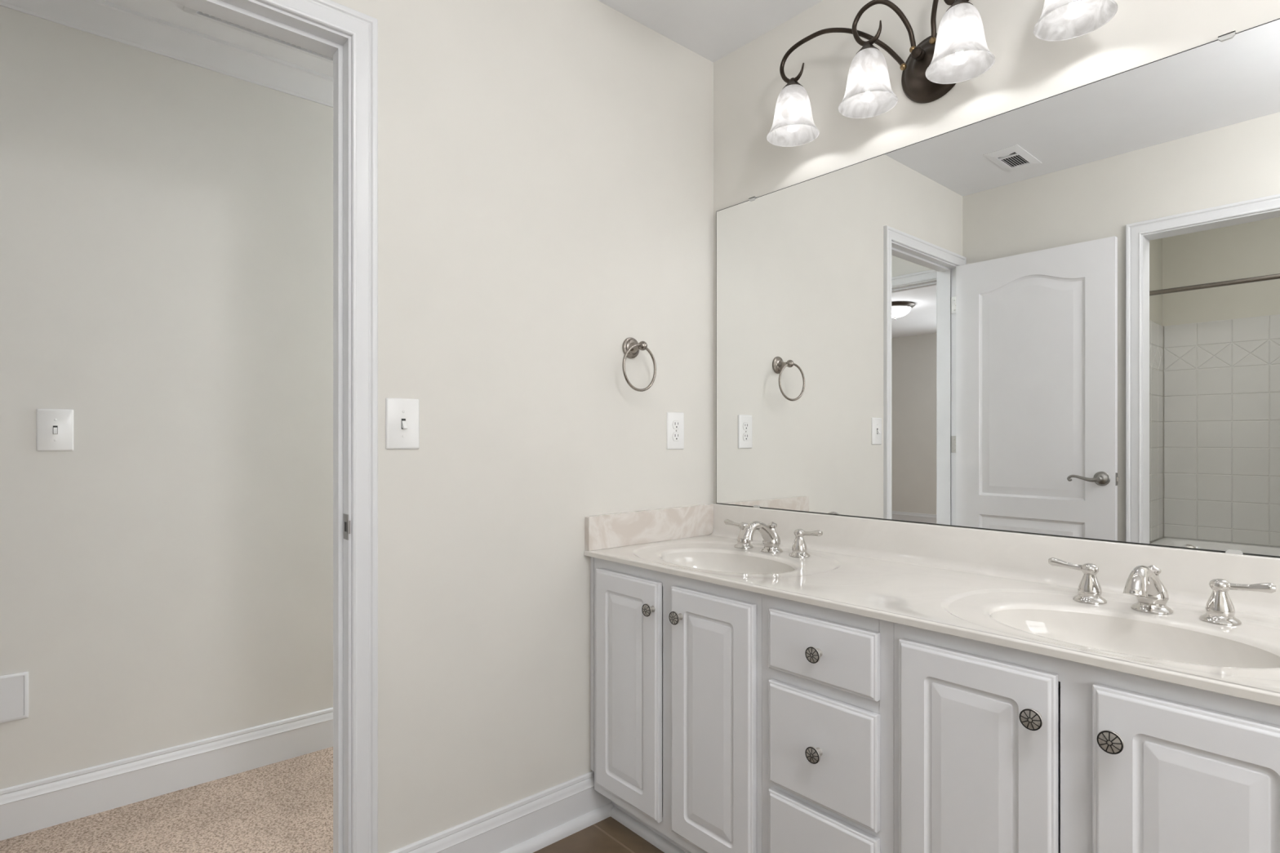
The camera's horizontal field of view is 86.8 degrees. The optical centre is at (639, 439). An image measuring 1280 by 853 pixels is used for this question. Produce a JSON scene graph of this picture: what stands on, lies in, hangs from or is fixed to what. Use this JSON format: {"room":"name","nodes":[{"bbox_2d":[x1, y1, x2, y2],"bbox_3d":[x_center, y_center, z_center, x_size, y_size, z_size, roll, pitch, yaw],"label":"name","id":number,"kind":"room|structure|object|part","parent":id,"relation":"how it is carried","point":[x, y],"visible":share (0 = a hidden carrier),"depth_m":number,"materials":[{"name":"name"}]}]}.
{"room":"bathroom","nodes":[
{"label":"bathroom","id":0,"kind":"room"},
{"bbox_2d":[0,5,333,789],"bbox_3d":[-0.792,-0.095,2.851,3.535,2.440,0.120,0,0,-41],"label":"wall","id":1,"kind":"structure","parent":0,"point":[166,223],"depth_m":2.13,"materials":[{"name":"paint"}]},
{"bbox_2d":[0,671,28,723],"bbox_3d":[-1.855,0.729,1.840,0.284,0.131,0.006,0,0,-41],"label":"access cover","id":2,"kind":"object","parent":1,"relation":"attached to","point":[14,688],"visible":1,"depth_m":1.91,"materials":[{"name":"white paint"}]},
{"bbox_2d":[36,408,73,451],"bbox_3d":[-1.700,-0.028,1.966,0.082,0.123,0.020,0,0,-41],"label":"light switch","id":3,"kind":"object","parent":1,"relation":"attached to","point":[55,427],"visible":1,"depth_m":1.97,"materials":[{"name":"white plastic"}]},
{"bbox_2d":[0,707,333,840],"bbox_3d":[-0.703,1.051,2.840,3.415,0.138,0.015,0,0,-41],"label":"baseboard","id":4,"kind":"structure","parent":1,"relation":"attached to","point":[37,805],"depth_m":2.12,"materials":[{"name":"white paint"}]},
{"bbox_2d":[0,0,333,107],"bbox_3d":[-0.685,-1.256,2.820,3.415,0.078,0.068,0,0,-41],"label":"crown molding","id":5,"kind":"structure","parent":1,"relation":"attached to","point":[102,18],"depth_m":2.15,"materials":[{"name":"white paint"}]},
{"bbox_2d":[104,0,333,76],"bbox_3d":[-0.415,-1.355,2.510,3.415,0.120,0.890,0,0,-41],"label":"ceiling","id":6,"kind":"structure","parent":0,"point":[170,11],"depth_m":2.15,"materials":[{"name":"paint"}]},
{"bbox_2d":[0,746,664,852],"bbox_3d":[0.197,1.173,0.769,4.780,0.104,4.320,0,0,-41],"label":"floor","id":7,"kind":"structure","parent":0,"point":[286,806],"depth_m":1.97,"materials":[{"name":"beige carpet"}]},
{"bbox_2d":[590,556,762,852],"bbox_3d":[0.247,0.733,1.925,0.577,0.782,0.641,0,0,-41],"label":"base cabinet","id":8,"kind":"object","parent":7,"relation":"on","point":[676,661],"visible":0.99,"depth_m":1.69,"materials":[{"name":"white paint"}]},
{"bbox_3d":[-0.037,0.687,1.866,0.019,0.626,0.268,0,0,-41],"label":"cabinet door","id":9,"kind":"part","parent":8,"relation":"part of","materials":[{"name":"white paint"}]},
{"bbox_2d":[610,806,685,852],"bbox_3d":[0.433,1.112,1.432,0.016,0.025,1.566,0,0,-41],"label":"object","id":10,"kind":"structure","parent":8,"relation":"attached to","point":[625,820],"depth_m":1.91,"materials":[{"name":"white paint"}]},
{"bbox_3d":[0.024,0.443,1.762,0.026,0.033,0.033,0,0,-41],"label":"knob","id":11,"kind":"part","parent":8,"relation":"part of","materials":[{"name":"grey metal"}]},
{"bbox_3d":[0.092,0.443,1.684,0.026,0.033,0.033,0,0,-41],"label":"knob","id":12,"kind":"part","parent":8,"relation":"part of","materials":[{"name":"grey metal"}]},
{"bbox_3d":[0.170,0.687,1.629,0.019,0.626,0.266,0,0,-41],"label":"cabinet door","id":13,"kind":"part","parent":8,"relation":"part of","materials":[{"name":"white paint"}]},
{"bbox_2d":[584,503,1279,706],"bbox_3d":[0.575,0.340,1.568,0.558,0.236,1.612,0,0,-41],"label":"countertop","id":14,"kind":"structure","parent":8,"relation":"on","point":[999,588],"depth_m":1.42,"materials":[{"name":"stone"}]},
{"bbox_2d":[585,503,713,551],"bbox_3d":[0.046,0.275,2.162,0.536,0.103,0.019,0,0,-41],"label":"side splash","id":15,"kind":"object","parent":14,"relation":"on","point":[602,531],"visible":1,"depth_m":2.13,"materials":[{"name":"stone"}]},
{"bbox_2d":[661,551,794,573],"bbox_3d":[0.234,0.399,1.868,0.279,0.117,0.420,0,0,-41],"label":"sink basin","id":16,"kind":"object","parent":14,"relation":"in","point":[722,562],"depth_m":2.00,"materials":[{"name":"white ceramic"}]},
{"bbox_2d":[724,519,822,557],"bbox_3d":[0.352,0.283,1.971,0.168,0.095,0.354,0,0,-41],"label":"widespread faucet","id":17,"kind":"object","parent":14,"relation":"on","point":[771,540],"visible":1,"depth_m":1.97,"materials":[{"name":"silver metal"}]},
{"bbox_3d":[0.291,0.261,2.109,0.018,0.021,0.067,0,0,-41],"label":"lever","id":18,"kind":"part","parent":17,"relation":"part of","materials":[{"name":"silver metal"}]},
{"bbox_3d":[0.319,0.293,2.079,0.059,0.076,0.059,0,0,-41],"label":"faucet handle","id":19,"kind":"part","parent":17,"relation":"part of","materials":[{"name":"silver metal"}]},
{"bbox_3d":[0.347,0.278,1.967,0.155,0.083,0.043,0,0,-41],"label":"spout","id":20,"kind":"part","parent":17,"relation":"part of","materials":[{"name":"silver metal"}]},
{"bbox_3d":[0.390,0.296,2.005,0.066,0.069,0.066,0,0,-41],"label":"spout","id":21,"kind":"part","parent":17,"relation":"part of","materials":[{"name":"silver metal"}]},
{"bbox_3d":[0.393,0.258,2.007,0.028,0.026,0.028,0,0,-41],"label":"lift knob","id":22,"kind":"part","parent":17,"relation":"part of","materials":[{"name":"silver metal"}]},
{"bbox_3d":[0.454,0.293,1.924,0.059,0.076,0.059,0,0,-41],"label":"faucet handle","id":23,"kind":"part","parent":17,"relation":"part of","materials":[{"name":"silver metal"}]},
{"bbox_3d":[0.480,0.261,1.892,0.018,0.021,0.067,0,0,-41],"label":"lever","id":24,"kind":"part","parent":17,"relation":"part of","materials":[{"name":"silver metal"}]},
{"bbox_2d":[990,608,1279,688],"bbox_3d":[0.837,0.399,1.176,0.279,0.117,0.420,0,0,-41],"label":"sink basin","id":25,"kind":"object","parent":14,"relation":"in","point":[1234,652],"depth_m":1.24,"materials":[{"name":"white ceramic"}]},
{"bbox_2d":[1048,557,1275,625],"bbox_3d":[0.955,0.283,1.279,0.168,0.095,0.354,0,0,-41],"label":"widespread faucet","id":26,"kind":"object","parent":14,"relation":"on","point":[1144,582],"visible":1,"depth_m":1.26,"materials":[{"name":"silver metal"}]},
{"bbox_3d":[0.894,0.261,1.417,0.018,0.021,0.067,0,0,-41],"label":"lever","id":27,"kind":"part","parent":26,"relation":"part of","materials":[{"name":"silver metal"}]},
{"bbox_3d":[0.922,0.293,1.387,0.059,0.076,0.059,0,0,-41],"label":"faucet handle","id":28,"kind":"part","parent":26,"relation":"part of","materials":[{"name":"silver metal"}]},
{"bbox_3d":[0.950,0.278,1.275,0.155,0.083,0.043,0,0,-41],"label":"spout","id":29,"kind":"part","parent":26,"relation":"part of","materials":[{"name":"silver metal"}]},
{"bbox_3d":[0.994,0.296,1.313,0.066,0.069,0.066,0,0,-41],"label":"spout","id":30,"kind":"part","parent":26,"relation":"part of","materials":[{"name":"silver metal"}]},
{"bbox_3d":[0.997,0.258,1.315,0.028,0.026,0.028,0,0,-41],"label":"lift knob","id":31,"kind":"part","parent":26,"relation":"part of","materials":[{"name":"silver metal"}]},
{"bbox_3d":[1.057,0.293,1.232,0.059,0.076,0.059,0,0,-41],"label":"faucet handle","id":32,"kind":"part","parent":26,"relation":"part of","materials":[{"name":"silver metal"}]},
{"bbox_3d":[1.083,0.261,1.200,0.018,0.021,0.067,0,0,-41],"label":"lever","id":33,"kind":"part","parent":26,"relation":"part of","materials":[{"name":"silver metal"}]},
{"bbox_2d":[762,594,893,852],"bbox_3d":[0.561,0.733,1.564,0.577,0.782,0.315,0,0,-41],"label":"base cabinet","id":34,"kind":"object","parent":7,"relation":"on","point":[828,674],"visible":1,"depth_m":1.38,"materials":[{"name":"white paint"}]},
{"bbox_3d":[0.357,0.641,1.379,0.026,0.033,0.033,0,0,-41],"label":"knob","id":35,"kind":"part","parent":34,"relation":"part of","materials":[{"name":"grey metal"}]},
{"bbox_3d":[0.357,0.438,1.379,0.026,0.033,0.033,0,0,-41],"label":"knob","id":36,"kind":"part","parent":34,"relation":"part of","materials":[{"name":"grey metal"}]},
{"bbox_3d":[0.372,0.886,1.397,0.019,0.230,0.259,0,0,-41],"label":"drawer","id":37,"kind":"part","parent":34,"relation":"part of","materials":[{"name":"white paint"}]},
{"bbox_3d":[0.372,0.643,1.397,0.019,0.225,0.259,0,0,-41],"label":"drawer","id":38,"kind":"part","parent":34,"relation":"part of","materials":[{"name":"white paint"}]},
{"bbox_3d":[0.372,0.438,1.397,0.019,0.130,0.259,0,0,-41],"label":"drawer","id":39,"kind":"part","parent":34,"relation":"part of","materials":[{"name":"white paint"}]},
{"bbox_2d":[893,622,1279,852],"bbox_3d":[0.876,0.733,1.204,0.577,0.782,0.640,0,0,-41],"label":"base cabinet","id":40,"kind":"object","parent":7,"relation":"on","point":[991,755],"visible":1,"depth_m":1.07,"materials":[{"name":"white paint"}]},
{"bbox_3d":[0.572,0.687,1.167,0.019,0.628,0.262,0,0,-41],"label":"cabinet door","id":41,"kind":"part","parent":40,"relation":"part of","materials":[{"name":"white paint"}]},
{"bbox_3d":[0.624,0.442,1.074,0.026,0.033,0.033,0,0,-41],"label":"knob","id":42,"kind":"part","parent":40,"relation":"part of","materials":[{"name":"grey metal"}]},
{"bbox_3d":[0.694,0.442,0.994,0.026,0.033,0.033,0,0,-41],"label":"knob","id":43,"kind":"part","parent":40,"relation":"part of","materials":[{"name":"grey metal"}]},
{"bbox_3d":[0.777,0.687,0.932,0.019,0.628,0.262,0,0,-41],"label":"cabinet door","id":44,"kind":"part","parent":40,"relation":"part of","materials":[{"name":"white paint"}]},
{"bbox_2d":[331,0,713,852],"bbox_3d":[-0.085,-0.095,2.135,3.410,2.440,0.110,0,0,-41],"label":"wall","id":45,"kind":"structure","parent":0,"point":[545,167],"depth_m":1.85,"materials":[{"name":"paint"}]},
{"bbox_2d":[168,0,351,852],"bbox_3d":[-0.970,0.093,1.355,0.748,2.064,0.122,0,0,-41],"label":"door frame","id":46,"kind":"structure","parent":45,"relation":"attached to","point":[253,15],"depth_m":1.57,"materials":[{"name":"white paint"}]},
{"bbox_3d":[-0.678,0.202,1.564,0.006,0.058,0.031,0,0,-41],"label":"strike plate","id":47,"kind":"part","parent":46,"relation":"part of","materials":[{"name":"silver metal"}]},
{"bbox_2d":[255,0,377,852],"bbox_3d":[-0.931,0.071,1.312,0.834,2.107,0.018,0,0,-41],"label":"trim","id":48,"kind":"structure","parent":45,"relation":"attached to","point":[362,28],"depth_m":1.56,"materials":[{"name":"white paint"}]},
{"bbox_2d":[385,397,419,449],"bbox_3d":[-0.567,-0.038,1.627,0.082,0.123,0.020,0,0,-41],"label":"light switch","id":49,"kind":"object","parent":45,"relation":"attached to","point":[402,415],"visible":1,"depth_m":1.63,"materials":[{"name":"white plastic"}]},
{"bbox_2d":[389,771,613,852],"bbox_3d":[-0.349,1.055,1.810,0.698,0.138,0.032,0,0,-41],"label":"baseboard","id":50,"kind":"structure","parent":45,"relation":"attached to","point":[531,824],"depth_m":1.85,"materials":[{"name":"white paint"}]},
{"bbox_3d":[-0.345,1.110,1.805,0.698,0.029,0.018,0,0,-41],"label":"shoe molding","id":51,"kind":"part","parent":50,"relation":"part of","materials":[{"name":"white paint"}]},
{"bbox_2d":[622,337,656,391],"bbox_3d":[-0.015,-0.232,2.074,0.145,0.173,0.072,0,0,-41],"label":"towel ring","id":52,"kind":"object","parent":45,"relation":"attached to","point":[630,346],"visible":1,"depth_m":2.08,"materials":[{"name":"silver metal"}]},
{"bbox_3d":[-0.014,-0.285,2.091,0.066,0.066,0.048,0,0,-41],"label":"wall plate","id":53,"kind":"part","parent":52,"relation":"part of","materials":[{"name":"silver metal"}]},
{"bbox_2d":[666,412,684,449],"bbox_3d":[0.118,-0.029,2.233,0.077,0.123,0.007,0,0,-41],"label":"electrical outlet","id":54,"kind":"object","parent":45,"relation":"attached to","point":[675,420],"visible":1,"depth_m":2.23,"materials":[{"name":"white plastic"}]},
{"bbox_2d":[672,420,679,429],"bbox_3d":[0.120,-0.048,2.232,0.035,0.028,0.002,0,0,-41],"label":"receptacle","id":55,"kind":"object","parent":54,"relation":"attached to","point":[676,424],"depth_m":2.23,"materials":[{"name":"white plastic"}]},
{"bbox_2d":[672,432,679,440],"bbox_3d":[0.120,-0.009,2.232,0.035,0.028,0.002,0,0,-41],"label":"receptacle","id":56,"kind":"object","parent":54,"relation":"attached to","point":[676,436],"depth_m":2.23,"materials":[{"name":"white plastic"}]},
{"bbox_2d":[597,0,822,62],"bbox_3d":[0.597,-1.365,0.454,2.230,0.100,3.320,0,0,-41],"label":"ceiling","id":57,"kind":"structure","parent":0,"point":[713,29],"depth_m":2.11,"materials":[{"name":"paint"}]},
{"bbox_2d":[713,0,1279,557],"bbox_3d":[1.393,-0.095,1.147,0.120,2.440,3.320,0,0,-41],"label":"wall","id":58,"kind":"structure","parent":0,"point":[1027,68],"depth_m":1.85,"materials":[{"name":"paint"}]},
{"bbox_2d":[766,0,1117,146],"bbox_3d":[0.696,-1.018,1.707,0.194,0.273,0.866,0,0,-41],"label":"vanity light","id":59,"kind":"object","parent":58,"relation":"attached to","point":[959,51],"visible":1,"depth_m":1.73,"materials":[{"name":"white glass"}]},
{"bbox_3d":[0.443,-0.951,1.962,0.150,0.140,0.150,0,0,-41],"label":"lamp shade","id":60,"kind":"part","parent":59,"relation":"part of","materials":[{"name":"white glass"}]},
{"bbox_3d":[0.551,-1.064,1.878,0.362,0.175,0.027,0,0,38],"label":"arm","id":61,"kind":"part","parent":59,"relation":"part of","materials":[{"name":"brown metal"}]},
{"bbox_3d":[0.600,-0.951,1.782,0.150,0.140,0.150,0,0,-41],"label":"lamp shade","id":62,"kind":"part","parent":59,"relation":"part of","materials":[{"name":"white glass"}]},
{"bbox_3d":[0.636,-1.083,1.769,0.160,0.142,0.043,0,0,23],"label":"arm","id":63,"kind":"part","parent":59,"relation":"part of","materials":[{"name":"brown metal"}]},
{"bbox_3d":[0.749,-1.083,1.640,0.043,0.142,0.160,0,0,-15],"label":"arm","id":64,"kind":"part","parent":59,"relation":"part of","materials":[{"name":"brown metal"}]},
{"bbox_3d":[0.757,-0.951,1.602,0.150,0.140,0.150,0,0,-41],"label":"lamp shade","id":65,"kind":"part","parent":59,"relation":"part of","materials":[{"name":"white glass"}]},
{"bbox_3d":[0.914,-0.928,1.423,0.025,0.025,0.025,0,0,-41],"label":"bulb","id":66,"kind":"part","parent":59,"relation":"part of","materials":[{"name":"white glass"}]},
{"bbox_3d":[0.914,-0.951,1.423,0.150,0.140,0.150,0,0,-41],"label":"lamp shade","id":67,"kind":"part","parent":59,"relation":"part of","materials":[{"name":"white glass"}]},
{"bbox_2d":[709,503,1279,617],"bbox_3d":[0.769,0.282,1.736,0.044,0.120,1.612,0,0,-41],"label":"backsplash","id":68,"kind":"structure","parent":58,"relation":"attached to","point":[1186,574],"depth_m":1.59,"materials":[{"name":"stone"}]},
{"bbox_2d":[715,17,1279,557],"bbox_3d":[0.784,-0.284,1.744,0.012,1.018,1.579,0,0,-41],"label":"wall mirror","id":69,"kind":"object","parent":58,"relation":"attached to","point":[1059,314],"visible":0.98,"depth_m":1.57,"materials":[{"name":"clear mirror"}]}
]}

